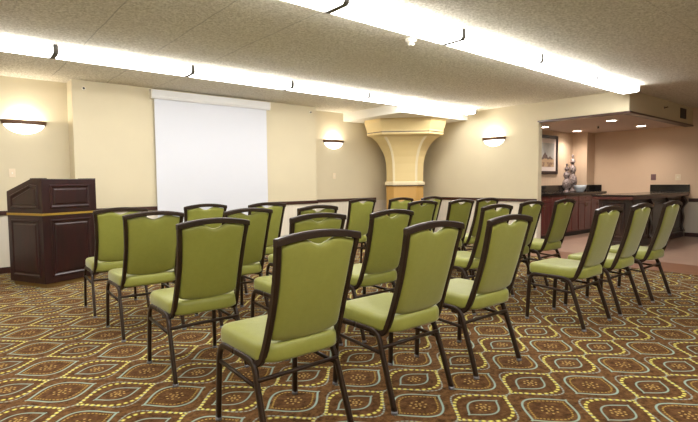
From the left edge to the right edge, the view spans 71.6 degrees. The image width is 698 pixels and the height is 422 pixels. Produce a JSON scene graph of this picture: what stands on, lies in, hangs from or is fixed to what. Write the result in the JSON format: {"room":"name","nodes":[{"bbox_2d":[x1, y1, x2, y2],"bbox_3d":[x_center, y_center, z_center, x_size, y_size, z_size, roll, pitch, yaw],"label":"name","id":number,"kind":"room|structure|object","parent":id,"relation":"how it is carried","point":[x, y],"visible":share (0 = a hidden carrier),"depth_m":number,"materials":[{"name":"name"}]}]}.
{"room":"conference room","nodes":[
{"label":"conference room","id":0,"kind":"room"},
{"bbox_2d":[66,79,316,236],"bbox_3d":[-2.372,-0.609,8.344,4.230,2.688,0.340,-3,4,-40],"label":"wall","id":1,"kind":"structure","parent":0,"point":[111,127],"depth_m":7.36,"materials":[{"name":"beige paint"}]},
{"bbox_2d":[149,89,270,221],"bbox_3d":[-2.240,-0.860,8.154,2.100,2.116,0.104,-3,4,-40],"label":"projection screen","id":2,"kind":"object","parent":1,"relation":"attached to","point":[210,149],"visible":0.8,"depth_m":8.07,"materials":[{"name":"white fabric"}]},
{"bbox_2d":[0,76,386,267],"bbox_3d":[-2.868,-0.598,8.228,11.420,2.688,0.120,-3,4,-40],"label":"wall","id":3,"kind":"structure","parent":0,"point":[359,165],"depth_m":7.00,"materials":[{"name":"beige paint"}]},
{"bbox_2d":[0,267,10,273],"bbox_3d":[-3.171,0.737,7.730,10.200,0.085,0.355,-3,4,-40],"label":"baseboard","id":4,"kind":"structure","parent":3,"relation":"attached to","point":[3,270],"depth_m":6.64,"materials":[{"name":"brown wood"}]},
{"bbox_2d":[9,169,15,176],"bbox_3d":[-4.634,-0.522,6.655,0.075,0.120,0.020,-3,4,-40],"label":"wall plate","id":5,"kind":"object","parent":3,"relation":"attached to","point":[11,171],"visible":1,"depth_m":6.65,"materials":[{"name":"beige plastic"}]},
{"bbox_2d":[0,119,46,133],"bbox_3d":[-4.477,-1.159,6.680,0.545,0.187,0.135,-3,4,-40],"label":"wall sconce","id":6,"kind":"object","parent":3,"relation":"attached to","point":[19,126],"visible":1,"depth_m":6.64,"materials":[{"name":"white glass"}]},
{"bbox_2d":[0,197,375,214],"bbox_3d":[-3.176,-0.049,7.682,10.200,0.060,0.362,-3,4,-40],"label":"trim","id":7,"kind":"structure","parent":3,"relation":"attached to","point":[346,199],"depth_m":9.34,"materials":[{"name":"brown wood"}]},
{"bbox_2d":[323,139,343,148],"bbox_3d":[-0.288,-1.401,10.190,0.545,0.187,0.135,-3,4,-40],"label":"wall sconce","id":8,"kind":"object","parent":3,"relation":"attached to","point":[332,144],"visible":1,"depth_m":10.13,"materials":[{"name":"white glass"}]},
{"bbox_2d":[0,242,697,421],"bbox_3d":[0.495,0.996,4.324,11.420,0.100,10.300,-3,4,-40],"label":"floor","id":9,"kind":"structure","parent":0,"point":[59,362],"depth_m":3.20,"materials":[{"name":"carpet"}]},
{"bbox_2d":[7,178,98,287],"bbox_3d":[-3.684,0.239,6.041,0.683,1.286,0.718,1,4,25],"label":"podium","id":10,"kind":"object","parent":9,"relation":"on","point":[51,221],"visible":0.93,"depth_m":5.77,"materials":[{"name":"brown wood"}]},
{"bbox_2d":[84,207,149,317],"bbox_3d":[-2.240,0.453,4.649,0.500,1.001,0.614,-3,4,-37],"label":"banquet chair","id":11,"kind":"object","parent":9,"relation":"on","point":[108,225],"visible":0.61,"depth_m":4.41,"materials":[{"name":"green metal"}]},
{"bbox_2d":[106,211,185,341],"bbox_3d":[-1.678,0.487,3.981,0.500,1.001,0.614,-3,4,-39],"label":"banquet chair","id":12,"kind":"object","parent":9,"relation":"on","point":[150,245],"visible":0.94,"depth_m":3.78,"materials":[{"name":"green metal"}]},
{"bbox_2d":[166,204,226,287],"bbox_3d":[-1.659,0.411,5.270,0.500,1.001,0.614,-3,4,-39],"label":"banquet chair","id":13,"kind":"object","parent":9,"relation":"on","point":[192,212],"visible":0.3,"depth_m":5.01,"materials":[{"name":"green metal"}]},
{"bbox_2d":[147,217,249,386],"bbox_3d":[-0.985,0.529,3.154,0.500,1.001,0.614,-3,4,-39],"label":"banquet chair","id":14,"kind":"object","parent":9,"relation":"on","point":[209,261],"visible":0.98,"depth_m":2.97,"materials":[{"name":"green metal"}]},
{"bbox_2d":[195,208,272,327],"bbox_3d":[-1.031,0.461,4.328,0.500,1.001,0.614,-3,4,-42],"label":"banquet chair","id":15,"kind":"object","parent":9,"relation":"on","point":[258,229],"visible":0.5,"depth_m":4.21,"materials":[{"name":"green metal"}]},
{"bbox_2d":[243,202,285,294],"bbox_3d":[-1.066,0.392,5.513,0.500,1.001,0.614,-3,4,-40],"label":"banquet chair","id":16,"kind":"object","parent":9,"relation":"on","point":[278,209],"visible":0.26,"depth_m":5.38,"materials":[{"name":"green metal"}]},
{"bbox_2d":[215,229,360,421],"bbox_3d":[-0.305,0.569,2.367,0.500,1.001,0.614,-3,4,-40],"label":"banquet chair","id":17,"kind":"object","parent":9,"relation":"on","point":[310,285],"visible":1,"depth_m":2.18,"materials":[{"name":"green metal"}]},
{"bbox_2d":[250,212,346,360],"bbox_3d":[-0.377,0.500,3.560,0.500,1.001,0.614,-3,4,-39],"label":"banquet chair","id":18,"kind":"object","parent":9,"relation":"on","point":[262,285],"visible":0.33,"depth_m":3.37,"materials":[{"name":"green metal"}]},
{"bbox_2d":[266,205,337,301],"bbox_3d":[-0.467,0.430,4.770,0.500,1.001,0.614,-3,4,-40],"label":"banquet chair","id":19,"kind":"object","parent":9,"relation":"on","point":[327,208],"visible":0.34,"depth_m":4.55,"materials":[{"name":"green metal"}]},
{"bbox_2d":[345,198,375,248],"bbox_3d":[-0.001,0.323,6.533,0.500,1.001,0.614,-3,4,-40],"label":"banquet chair","id":20,"kind":"object","parent":9,"relation":"on","point":[358,218],"visible":0.46,"depth_m":6.32,"materials":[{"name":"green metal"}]},
{"bbox_2d":[347,209,413,342],"bbox_3d":[0.149,0.474,3.920,0.500,1.001,0.614,-3,4,-41],"label":"banquet chair","id":21,"kind":"object","parent":9,"relation":"on","point":[382,255],"visible":0.77,"depth_m":3.71,"materials":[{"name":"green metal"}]},
{"bbox_2d":[360,197,413,262],"bbox_3d":[0.531,0.302,6.807,0.500,1.001,0.614,-3,4,-41],"label":"banquet chair","id":22,"kind":"object","parent":9,"relation":"on","point":[394,203],"visible":0.3,"depth_m":6.55,"materials":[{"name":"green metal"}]},
{"bbox_2d":[333,220,464,415],"bbox_3d":[0.278,0.539,2.786,0.500,1.001,0.614,-3,4,-40],"label":"banquet chair","id":23,"kind":"object","parent":9,"relation":"on","point":[427,259],"visible":0.92,"depth_m":2.60,"materials":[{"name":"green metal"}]},
{"bbox_2d":[407,200,437,230],"bbox_3d":[0.663,0.366,5.688,0.500,1.001,0.614,-3,4,-38],"label":"banquet chair","id":24,"kind":"object","parent":9,"relation":"on","point":[425,213],"visible":0.27,"depth_m":5.45,"materials":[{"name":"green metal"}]},
{"bbox_2d":[420,196,442,232],"bbox_3d":[1.011,0.276,7.188,0.500,1.001,0.614,-3,4,-41],"label":"banquet chair","id":25,"kind":"object","parent":9,"relation":"on","point":[436,198],"visible":0.23,"depth_m":7.05,"materials":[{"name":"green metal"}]},
{"bbox_2d":[446,199,473,278],"bbox_3d":[1.150,0.347,5.940,0.500,1.001,0.614,-3,4,-40],"label":"banquet chair","id":26,"kind":"object","parent":9,"relation":"on","point":[458,212],"visible":0.41,"depth_m":5.72,"materials":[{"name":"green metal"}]},
{"bbox_2d":[414,214,532,379],"bbox_3d":[0.825,0.508,3.227,0.500,1.001,0.614,-3,4,-39],"label":"banquet chair","id":27,"kind":"object","parent":9,"relation":"on","point":[504,243],"visible":0.91,"depth_m":3.03,"materials":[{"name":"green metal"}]},
{"bbox_2d":[457,197,498,275],"bbox_3d":[1.597,0.315,6.422,0.500,1.001,0.614,-3,4,-40],"label":"banquet chair","id":28,"kind":"object","parent":9,"relation":"on","point":[470,237],"visible":0.4,"depth_m":6.16,"materials":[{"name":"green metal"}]},
{"bbox_2d":[451,204,512,314],"bbox_3d":[1.175,0.423,4.638,0.500,1.001,0.614,-3,4,-39],"label":"banquet chair","id":29,"kind":"object","parent":9,"relation":"on","point":[465,261],"visible":0.49,"depth_m":4.40,"materials":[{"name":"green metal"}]},
{"bbox_2d":[471,200,543,296],"bbox_3d":[1.747,0.377,5.335,0.500,1.001,0.614,-3,4,-41],"label":"banquet chair","id":30,"kind":"object","parent":9,"relation":"on","point":[525,208],"visible":0.37,"depth_m":5.20,"materials":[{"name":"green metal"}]},
{"bbox_2d":[522,199,575,285],"bbox_3d":[2.283,0.349,5.743,0.500,1.001,0.614,-3,4,-41],"label":"banquet chair","id":31,"kind":"object","parent":9,"relation":"on","point":[561,213],"visible":0.81,"depth_m":5.54,"materials":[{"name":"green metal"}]},
{"bbox_2d":[525,206,622,331],"bbox_3d":[1.920,0.446,4.134,0.500,1.001,0.614,-3,4,-39],"label":"banquet chair","id":32,"kind":"object","parent":9,"relation":"on","point":[604,225],"visible":1,"depth_m":3.98,"materials":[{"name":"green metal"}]},
{"bbox_2d":[563,203,653,315],"bbox_3d":[2.447,0.416,4.564,0.500,1.001,0.614,-3,4,-40],"label":"banquet chair","id":33,"kind":"object","parent":9,"relation":"on","point":[638,218],"visible":0.81,"depth_m":4.36,"materials":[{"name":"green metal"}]},
{"bbox_2d":[600,200,682,302],"bbox_3d":[3.030,0.384,5.028,0.500,1.001,0.614,-3,4,-39],"label":"banquet chair","id":34,"kind":"object","parent":9,"relation":"on","point":[669,214],"visible":0.84,"depth_m":4.82,"materials":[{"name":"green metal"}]},
{"bbox_2d":[0,0,697,112],"bbox_3d":[1.707,-1.859,5.199,14.650,0.100,10.300,-3,4,-40],"label":"ceiling","id":35,"kind":"structure","parent":0,"point":[652,45],"depth_m":5.29,"materials":[{"name":"paint"}]},
{"bbox_2d":[0,36,55,58],"bbox_3d":[-3.760,-1.681,4.745,1.478,0.105,0.317,-3,4,-40],"label":"fluorescent fixture","id":36,"kind":"object","parent":35,"relation":"attached to","point":[7,44],"visible":1,"depth_m":4.97,"materials":[{"name":"white plastic"}]},
{"bbox_2d":[52,45,192,76],"bbox_3d":[-2.623,-1.747,5.698,1.488,0.105,0.317,-3,4,-40],"label":"fluorescent fixture","id":37,"kind":"object","parent":35,"relation":"attached to","point":[62,52],"visible":0.84,"depth_m":5.55,"materials":[{"name":"white plastic"}]},
{"bbox_2d":[187,66,292,89],"bbox_3d":[-1.484,-1.812,6.652,1.483,0.105,0.317,-3,4,-40],"label":"fluorescent fixture","id":38,"kind":"object","parent":35,"relation":"attached to","point":[198,72],"visible":0.81,"depth_m":6.52,"materials":[{"name":"white plastic"}]},
{"bbox_2d":[283,0,346,12],"bbox_3d":[-0.688,-1.630,3.396,1.488,0.105,0.317,-3,4,-40],"label":"fluorescent fixture","id":39,"kind":"object","parent":35,"relation":"attached to","point":[326,6],"visible":1,"depth_m":3.76,"materials":[{"name":"white plastic"}]},
{"bbox_2d":[287,81,368,100],"bbox_3d":[-0.342,-1.878,7.610,1.498,0.105,0.317,-3,4,-40],"label":"fluorescent fixture","id":40,"kind":"object","parent":35,"relation":"attached to","point":[303,87],"visible":0.82,"depth_m":7.50,"materials":[{"name":"white plastic"}]},
{"bbox_2d":[360,92,428,108],"bbox_3d":[0.805,-1.945,8.571,1.493,0.105,0.317,-3,4,-40],"label":"fluorescent fixture","id":41,"kind":"object","parent":35,"relation":"attached to","point":[373,97],"visible":0.83,"depth_m":8.45,"materials":[{"name":"white plastic"}]},
{"bbox_2d":[327,0,463,44],"bbox_3d":[0.451,-1.696,4.351,1.483,0.105,0.317,-3,4,-40],"label":"fluorescent fixture","id":42,"kind":"object","parent":35,"relation":"attached to","point":[372,12],"visible":0.82,"depth_m":4.23,"materials":[{"name":"white plastic"}]},
{"bbox_2d":[405,37,416,46],"bbox_3d":[0.645,-1.754,5.031,0.116,0.072,0.116,-3,4,-40],"label":"smoke detector","id":43,"kind":"object","parent":35,"relation":"attached to","point":[410,41],"visible":1,"depth_m":5.00,"materials":[{"name":"beige plastic"}]},
{"bbox_2d":[420,102,476,114],"bbox_3d":[1.940,-2.010,9.523,1.468,0.105,0.317,-3,4,-40],"label":"fluorescent fixture","id":44,"kind":"object","parent":35,"relation":"attached to","point":[432,105],"visible":0.83,"depth_m":9.41,"materials":[{"name":"white plastic"}]},
{"bbox_2d":[446,29,542,66],"bbox_3d":[1.594,-1.762,5.308,1.498,0.105,0.317,-3,4,-40],"label":"fluorescent fixture","id":45,"kind":"object","parent":35,"relation":"attached to","point":[476,43],"visible":0.81,"depth_m":5.19,"materials":[{"name":"white plastic"}]},
{"bbox_2d":[525,54,597,81],"bbox_3d":[2.741,-1.828,6.269,1.493,0.105,0.317,-3,4,-40],"label":"fluorescent fixture","id":46,"kind":"object","parent":35,"relation":"attached to","point":[549,65],"visible":0.83,"depth_m":6.16,"materials":[{"name":"white plastic"}]},
{"bbox_2d":[580,72,639,93],"bbox_3d":[3.895,-1.895,7.237,1.518,0.105,0.317,-3,4,-40],"label":"fluorescent fixture","id":47,"kind":"object","parent":35,"relation":"attached to","point":[604,81],"visible":0.82,"depth_m":7.15,"materials":[{"name":"white plastic"}]},
{"bbox_2d":[343,105,467,123],"bbox_3d":[1.211,-2.020,10.383,2.040,0.173,1.720,-3,4,-40],"label":"ceiling slab","id":48,"kind":"structure","parent":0,"point":[389,111],"depth_m":9.71,"materials":[{"name":"white paint"}]},
{"bbox_2d":[365,117,445,208],"bbox_3d":[1.285,-0.687,10.596,1.763,2.515,1.583,-3,4,-40],"label":"column","id":49,"kind":"structure","parent":0,"point":[404,143],"depth_m":10.27,"materials":[{"name":"paint"}]},
{"bbox_2d":[423,102,537,237],"bbox_3d":[2.567,-0.781,10.534,0.120,2.688,3.330,-3,4,-40],"label":"wall","id":50,"kind":"structure","parent":0,"point":[458,163],"depth_m":10.07,"materials":[{"name":"beige paint"}]},
{"bbox_2d":[442,197,536,201],"bbox_3d":[2.823,-0.246,10.155,0.022,0.060,2.380,-3,4,-40],"label":"trim","id":51,"kind":"structure","parent":50,"relation":"attached to","point":[444,198],"depth_m":9.84,"materials":[{"name":"brown wood"}]},
{"bbox_2d":[482,136,505,146],"bbox_3d":[2.924,-1.411,9.867,0.135,0.187,0.545,-3,4,-40],"label":"wall sconce","id":52,"kind":"object","parent":50,"relation":"attached to","point":[490,141],"visible":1,"depth_m":9.80,"materials":[{"name":"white glass"}]},
{"bbox_2d":[536,122,541,238],"bbox_3d":[3.644,-0.537,9.266,0.130,2.330,0.016,-3,4,-40],"label":"trim","id":53,"kind":"structure","parent":50,"relation":"attached to","point":[539,151],"depth_m":9.24,"materials":[{"name":"beige paint"}]},
{"bbox_2d":[541,130,594,190],"bbox_3d":[4.526,-0.686,10.813,3.230,2.430,0.470,-3,4,-40],"label":"wall","id":54,"kind":"structure","parent":0,"point":[581,145],"depth_m":11.45,"materials":[{"name":"beige paint"}]},
{"bbox_2d":[541,135,557,173],"bbox_3d":[4.453,-1.263,10.853,0.930,0.870,0.030,-3,4,-40],"label":"framed picture","id":55,"kind":"object","parent":54,"relation":"attached to","point":[549,143],"visible":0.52,"depth_m":10.92,"materials":[{"name":"black"}]},
{"bbox_2d":[542,143,553,166],"bbox_3d":[4.452,-1.258,10.855,0.600,0.530,0.003,-3,4,-40],"label":"print","id":56,"kind":"object","parent":55,"relation":"attached to","point":[547,148],"depth_m":10.87},
{"bbox_2d":[541,185,601,191],"bbox_3d":[4.514,-0.500,10.895,3.264,0.149,0.459,-3,4,-31],"label":"backsplash","id":57,"kind":"structure","parent":54,"relation":"attached to","point":[548,188],"depth_m":11.25,"materials":[{"name":"black stone"}]},
{"bbox_2d":[542,114,677,132],"bbox_3d":[5.149,-1.813,9.992,3.230,0.095,2.200,-3,4,-40],"label":"ceiling","id":58,"kind":"structure","parent":0,"point":[625,122],"depth_m":9.87,"materials":[{"name":"beige paint"}]},
{"bbox_2d":[525,250,697,275],"bbox_3d":[5.004,0.860,5.932,0.800,0.104,6.970,-3,4,-40],"label":"floor","id":59,"kind":"structure","parent":0,"point":[667,267],"depth_m":6.70,"materials":[{"name":"brown wood"}]},
{"bbox_2d":[538,92,692,123],"bbox_3d":[5.376,-1.920,9.621,3.350,0.358,1.590,-3,4,-40],"label":"wall header","id":60,"kind":"structure","parent":0,"point":[610,102],"depth_m":8.58,"materials":[{"name":"beige paint"}]},
{"bbox_2d":[538,111,693,126],"bbox_3d":[5.376,-1.736,9.618,3.370,0.030,1.610,-3,4,-40],"label":"trim","id":61,"kind":"structure","parent":60,"relation":"attached to","point":[631,113],"depth_m":8.64,"materials":[{"name":"brown paint"}]},
{"bbox_2d":[680,108,686,118],"bbox_3d":[6.691,-1.951,9.678,0.340,0.200,0.012,-3,4,-40],"label":"air vent","id":62,"kind":"object","parent":60,"relation":"in","point":[682,110],"visible":1,"depth_m":9.67,"materials":[{"name":"black metal"}]},
{"bbox_2d":[552,233,697,265],"bbox_3d":[6.626,0.739,7.768,4.050,0.103,7.700,-3,4,-40],"label":"floor tile","id":63,"kind":"structure","parent":0,"point":[684,249],"depth_m":8.56,"materials":[{"name":"tile"}]},
{"bbox_2d":[541,196,550,238],"bbox_3d":[3.725,0.141,9.859,0.613,0.905,0.563,-3,4,-40],"label":"base cabinet","id":64,"kind":"object","parent":63,"relation":"on","point":[546,210],"visible":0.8,"depth_m":9.73,"materials":[{"name":"brown wood"}]},
{"bbox_2d":[550,195,564,219],"bbox_3d":[4.196,0.114,10.254,0.613,0.905,0.563,-3,4,-40],"label":"base cabinet","id":65,"kind":"object","parent":63,"relation":"on","point":[554,198],"visible":0.22,"depth_m":9.94,"materials":[{"name":"brown wood"}]},
{"bbox_2d":[565,194,578,235],"bbox_3d":[4.667,0.086,10.648,0.613,0.905,0.563,-3,4,-40],"label":"base cabinet","id":66,"kind":"object","parent":63,"relation":"on","point":[573,224],"visible":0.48,"depth_m":10.53,"materials":[{"name":"brown wood"}]},
{"bbox_2d":[575,194,590,234],"bbox_3d":[5.138,0.059,11.043,0.613,0.905,0.563,-3,4,-40],"label":"base cabinet","id":67,"kind":"object","parent":63,"relation":"on","point":[584,207],"visible":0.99,"depth_m":10.85,"materials":[{"name":"brown wood"}]},
{"bbox_2d":[541,191,606,195],"bbox_3d":[4.666,-0.392,10.668,3.222,0.043,0.645,-3,4,-40],"label":"countertop","id":68,"kind":"structure","parent":67,"relation":"on","point":[570,192],"depth_m":10.46,"materials":[{"name":"black stone"}]},
{"bbox_2d":[562,164,570,191],"bbox_3d":[4.805,-0.733,10.673,0.185,0.634,0.185,-3,4,-40],"label":"decorative urn","id":69,"kind":"object","parent":68,"relation":"on","point":[566,184],"visible":0.96,"depth_m":10.62,"materials":[{"name":"beige ceramic"}]},
{"bbox_2d":[569,154,576,190],"bbox_3d":[5.264,-0.899,11.391,0.210,0.874,0.210,-3,4,-40],"label":"decorative urn","id":70,"kind":"object","parent":68,"relation":"on","point":[572,169],"visible":0.94,"depth_m":11.33,"materials":[{"name":"grey ceramic"}]},
{"bbox_2d":[574,185,586,191],"bbox_3d":[5.201,-0.507,10.886,0.270,0.150,0.270,-3,4,-40],"label":"ceramic bowl","id":71,"kind":"object","parent":68,"relation":"on","point":[579,188],"visible":1,"depth_m":10.80,"materials":[{"name":"white ceramic"}]},
{"bbox_2d":[588,193,602,232],"bbox_3d":[5.705,0.038,11.323,0.613,0.905,0.263,-3,4,-40],"label":"base cabinet","id":72,"kind":"object","parent":63,"relation":"on","point":[594,202],"visible":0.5,"depth_m":11.14,"materials":[{"name":"brown wood"}]},
{"bbox_2d":[591,192,689,245],"bbox_3d":[5.784,0.123,9.500,3.058,0.945,0.700,-3,4,-40],"label":"counter","id":73,"kind":"object","parent":63,"relation":"on","point":[626,201],"depth_m":8.95,"materials":[{"name":"brown wood"}]},
{"bbox_2d":[591,192,689,196],"bbox_3d":[5.780,-0.335,9.473,3.058,0.027,0.700,-3,4,-40],"label":"countertop","id":74,"kind":"structure","parent":73,"relation":"on","point":[636,194],"depth_m":8.85,"materials":[{"name":"black stone"}]},
{"bbox_2d":[594,108,697,232],"bbox_3d":[8.210,-0.744,9.024,0.120,2.688,7.700,-3,4,-40],"label":"wall","id":75,"kind":"structure","parent":0,"point":[624,161],"depth_m":10.73,"materials":[{"name":"beige paint"}]},
{"bbox_2d":[651,174,655,179],"bbox_3d":[6.729,-0.748,10.689,0.011,0.130,0.100,-3,4,-40],"label":"wall plate","id":76,"kind":"object","parent":75,"relation":"attached to","point":[653,176],"visible":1,"depth_m":10.68,"materials":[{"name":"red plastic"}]},
{"bbox_2d":[650,185,689,191],"bbox_3d":[6.928,-0.494,10.457,0.021,0.154,0.740,-3,4,-40],"label":"backsplash","id":77,"kind":"structure","parent":75,"relation":"attached to","point":[653,188],"depth_m":10.44,"materials":[{"name":"black stone"}]},
{"bbox_2d":[675,174,680,179],"bbox_3d":[7.025,-0.720,10.331,0.020,0.130,0.100,-3,4,-40],"label":"wall plate","id":78,"kind":"object","parent":75,"relation":"attached to","point":[677,176],"visible":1,"depth_m":10.33,"materials":[{"name":"beige plastic"}]},
{"bbox_2d":[684,232,697,236],"bbox_3d":[8.890,0.602,8.200,0.015,0.085,5.460,-3,4,-40],"label":"baseboard","id":79,"kind":"structure","parent":75,"relation":"attached to","point":[685,233],"depth_m":10.19,"materials":[{"name":"brown wood"}]},
{"bbox_2d":[689,198,697,201],"bbox_3d":[8.900,-0.125,8.133,0.022,0.075,5.400,-3,4,-40],"label":"trim","id":80,"kind":"structure","parent":75,"relation":"attached to","point":[690,199],"depth_m":10.12,"materials":[{"name":"brown wood"}]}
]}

